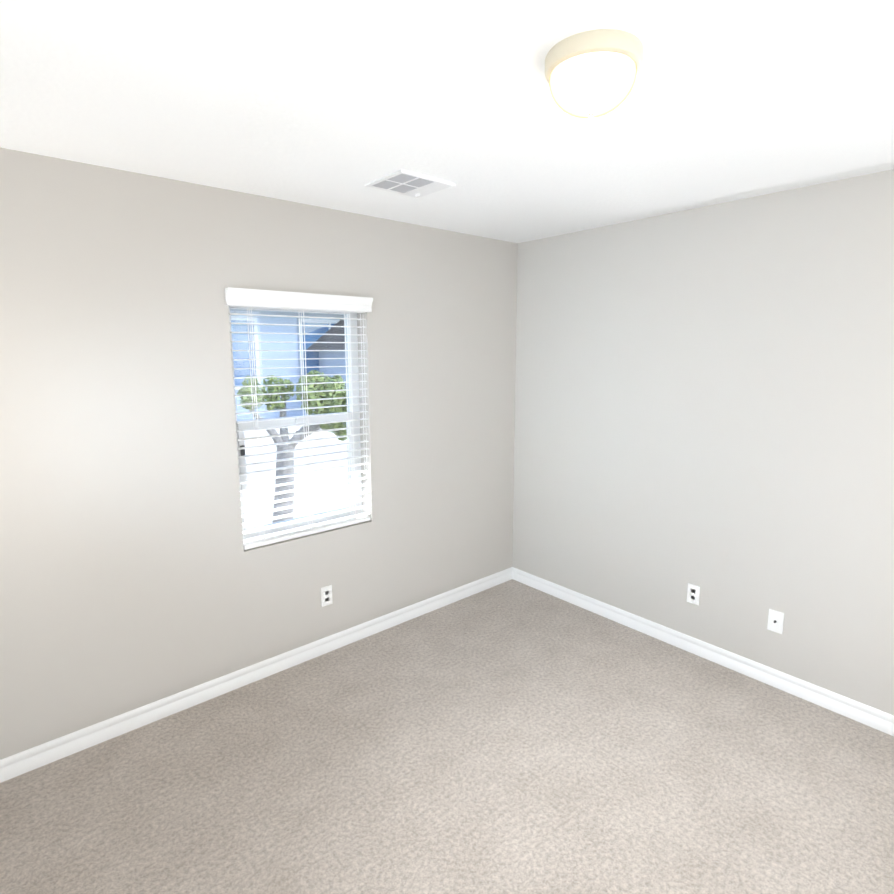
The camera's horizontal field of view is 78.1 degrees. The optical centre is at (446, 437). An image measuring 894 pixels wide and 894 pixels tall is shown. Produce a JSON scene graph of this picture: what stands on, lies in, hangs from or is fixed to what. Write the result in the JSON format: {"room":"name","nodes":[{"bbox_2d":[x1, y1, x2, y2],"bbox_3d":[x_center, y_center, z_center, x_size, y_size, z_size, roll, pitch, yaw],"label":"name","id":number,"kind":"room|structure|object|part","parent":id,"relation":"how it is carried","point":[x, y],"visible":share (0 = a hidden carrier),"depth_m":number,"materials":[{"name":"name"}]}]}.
{"room":"empty bedroom","nodes":[
{"label":"empty bedroom","id":0,"kind":"room"},
{"bbox_2d":[0,147,517,759],"bbox_3d":[-0.817,0.021,3.007,3.696,2.440,0.200,-8,12,-40],"label":"wall","id":1,"kind":"structure","parent":0,"point":[134,575],"depth_m":2.54,"materials":[{"name":"grey paint"}]},
{"bbox_2d":[0,567,511,782],"bbox_3d":[-0.741,1.195,3.109,3.240,0.088,0.017,-8,12,-40],"label":"baseboard","id":2,"kind":"structure","parent":1,"relation":"attached to","point":[26,761],"depth_m":2.75,"materials":[{"name":"white wood"}]},
{"bbox_2d":[229,307,370,549],"bbox_3d":[-0.787,-0.090,2.986,0.767,1.255,0.195,-8,12,-40],"label":"window","id":3,"kind":"structure","parent":1,"relation":"in","point":[350,417],"depth_m":2.98,"materials":[{"name":"white plastic"}]},
{"bbox_2d":[240,445,244,455],"bbox_3d":[-1.041,0.071,2.805,0.018,0.060,0.014,-8,12,-40],"label":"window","id":4,"kind":"structure","parent":3,"relation":"attached to","point":[242,452],"depth_m":2.80,"materials":[{"name":"grey"}]},
{"bbox_2d":[228,305,365,312],"bbox_3d":[-0.758,-0.682,2.857,0.755,0.040,0.056,-8,12,-40],"label":"blind headrail","id":5,"kind":"object","parent":3,"relation":"attached to","point":[294,309],"visible":0.29,"depth_m":2.83,"materials":[{"name":"white"}]},
{"bbox_2d":[225,287,372,312],"bbox_3d":[-0.724,-0.697,2.814,0.793,0.078,0.045,-8,12,-40],"label":"window valance","id":6,"kind":"object","parent":3,"relation":"attached to","point":[264,298],"visible":0.94,"depth_m":2.77,"materials":[{"name":"white wood"}]},
{"bbox_2d":[295,418,306,423],"bbox_3d":[-0.791,-0.092,2.991,0.060,0.028,0.018,-8,12,-40],"label":"sash lock","id":7,"kind":"object","parent":3,"relation":"attached to","point":[298,420],"visible":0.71,"depth_m":2.98,"materials":[{"name":"white plastic"}]},
{"bbox_3d":[-0.754,0.517,3.045,0.755,0.022,0.052,-8,12,-40],"label":"window blind bottom rail","id":8,"kind":"part","parent":3,"relation":"part of","materials":[{"name":"white plastic"}]},
{"bbox_3d":[-0.471,-0.229,3.122,0.032,0.924,0.016,-8,12,-40],"label":"blind pull cord","id":9,"kind":"part","parent":3,"relation":"part of","materials":[{"name":"white fabric"}]},
{"bbox_2d":[321,585,332,606],"bbox_3d":[-0.681,0.898,3.122,0.070,0.114,0.008,-8,12,-40],"label":"outlet","id":10,"kind":"object","parent":1,"relation":"attached to","point":[323,596],"depth_m":3.12,"materials":[{"name":"white plastic"}]},
{"bbox_3d":[-0.680,0.899,3.120,0.033,0.067,0.002,-8,12,-40],"label":"electrical outlet receptacles on the back wall","id":11,"kind":"part","parent":10,"relation":"part of","materials":[{"name":"plastic"}]},
{"bbox_2d":[0,579,893,893],"bbox_3d":[0.412,1.501,1.809,3.696,0.120,3.940,-8,12,-40],"label":"floor","id":12,"kind":"structure","parent":0,"point":[512,737],"depth_m":2.20,"materials":[{"name":"carpet"}]},
{"bbox_2d":[0,0,893,242],"bbox_3d":[0.405,-1.043,1.411,3.696,0.150,3.940,-8,12,-40],"label":"ceiling","id":13,"kind":"structure","parent":0,"point":[336,104],"depth_m":1.65,"materials":[{"name":"white paint"}]},
{"bbox_2d":[365,169,455,197],"bbox_3d":[-0.164,-1.119,2.451,0.300,0.020,0.274,-8,12,-40],"label":"ceiling vent","id":14,"kind":"object","parent":13,"relation":"in","point":[407,183],"visible":1,"depth_m":2.43,"materials":[{"name":"white metal"}]},
{"bbox_3d":[-0.136,-1.135,2.576,0.006,0.014,0.030,-8,12,-40],"label":"lever","id":15,"kind":"part","parent":14,"relation":"part of","materials":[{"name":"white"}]},
{"bbox_2d":[545,29,642,118],"bbox_3d":[0.369,-0.891,1.403,0.240,0.149,0.240,-8,12,-40],"label":"ceiling light","id":16,"kind":"object","parent":13,"relation":"attached to","point":[590,74],"visible":1,"depth_m":1.32,"materials":[{"name":"beige glass"}]},
{"bbox_2d":[512,169,893,714],"bbox_3d":[1.729,0.055,2.743,0.200,2.440,3.940,-8,12,-40],"label":"wall","id":17,"kind":"structure","parent":0,"point":[704,398],"depth_m":2.88,"materials":[{"name":"grey paint"}]},
{"bbox_2d":[687,583,699,605],"bbox_3d":[1.390,0.884,3.109,0.008,0.114,0.070,-8,12,-40],"label":"outlet","id":18,"kind":"object","parent":17,"relation":"attached to","point":[696,595],"depth_m":3.11,"materials":[{"name":"white plastic"}]},
{"bbox_3d":[1.388,0.885,3.107,0.002,0.067,0.033,-8,12,-40],"label":"electrical outlet receptacles on the right wall","id":19,"kind":"part","parent":18,"relation":"part of","materials":[{"name":"plastic"}]},
{"bbox_2d":[512,567,893,735],"bbox_3d":[1.650,1.228,2.855,0.017,0.088,3.540,-8,12,-40],"label":"baseboard","id":20,"kind":"structure","parent":17,"relation":"attached to","point":[877,719],"depth_m":2.99,"materials":[{"name":"white wood"}]},
{"bbox_2d":[767,609,783,633],"bbox_3d":[1.664,0.933,2.791,0.017,0.114,0.070,-8,12,-40],"label":"outlet plate","id":21,"kind":"object","parent":17,"relation":"attached to","point":[775,620],"visible":1,"depth_m":2.79,"materials":[{"name":"white plastic"}]},
{"label":"outside","id":22,"kind":"structure","parent":0,"visible":0},
{"bbox_3d":[-8.191,3.382,9.603,80.000,0.200,65.000,-8,12,-40],"label":"ground","id":23,"kind":"structure","parent":22,"visible":0},
{"bbox_2d":[230,309,343,420],"bbox_3d":[-6.869,-0.492,14.856,7.600,5.820,8.000,-8,12,-40],"label":"house","id":24,"kind":"structure","parent":23,"relation":"on","point":[288,329],"depth_m":12.08,"materials":[{"name":"blue paint"}]},
{"bbox_2d":[231,320,255,385],"bbox_3d":[-4.516,-1.739,11.371,1.100,1.350,0.040,-8,12,-40],"label":"pane","id":25,"kind":"object","parent":24,"relation":"attached to","point":[245,363],"depth_m":11.53,"materials":[{"name":"blue glass"}]},
{"bbox_2d":[231,316,260,389],"bbox_3d":[-4.493,-1.735,11.344,1.260,1.510,0.028,-8,12,-40],"label":"surround","id":26,"kind":"object","parent":24,"relation":"attached to","point":[232,317],"depth_m":11.66,"materials":[{"name":"white paint"}]},
{"bbox_2d":[302,323,334,376],"bbox_3d":[-2.742,-1.982,12.892,1.400,1.350,0.040,-8,12,-40],"label":"pane","id":27,"kind":"object","parent":24,"relation":"attached to","point":[309,362],"depth_m":12.56,"materials":[{"name":"blue glass"}]},
{"bbox_2d":[298,319,339,379],"bbox_3d":[-2.718,-1.978,12.865,1.560,1.510,0.028,-8,12,-40],"label":"surround","id":28,"kind":"object","parent":24,"relation":"attached to","point":[300,337],"depth_m":12.43,"materials":[{"name":"white paint"}]},
{"bbox_2d":[237,370,346,522],"bbox_3d":[-1.854,1.331,7.521,1.637,4.475,0.760,-8,12,-40],"label":"tree","id":29,"kind":"object","parent":23,"relation":"on","point":[245,399],"depth_m":7.11,"materials":[{"name":"green plant"}]},
{"bbox_2d":[244,426,348,527],"bbox_3d":[-0.527,1.193,11.742,13.200,3.420,0.350,-8,12,-40],"label":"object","id":30,"kind":"object","parent":23,"relation":"on","point":[302,469],"depth_m":9.74,"materials":[{"name":"white"}]},
{"bbox_2d":[319,349,345,388],"bbox_3d":[-1.347,0.274,13.325,2.800,4.750,1.700,-8,12,-40],"label":"house","id":31,"kind":"structure","parent":23,"relation":"on","point":[333,362],"depth_m":12.25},
{"bbox_2d":[307,320,344,349],"bbox_3d":[-1.332,-2.391,12.727,3.200,0.700,2.000,-8,12,-40],"label":"roof","id":32,"kind":"structure","parent":31,"relation":"on","point":[328,345],"depth_m":12.20,"materials":[{"name":"grey"}]}
]}

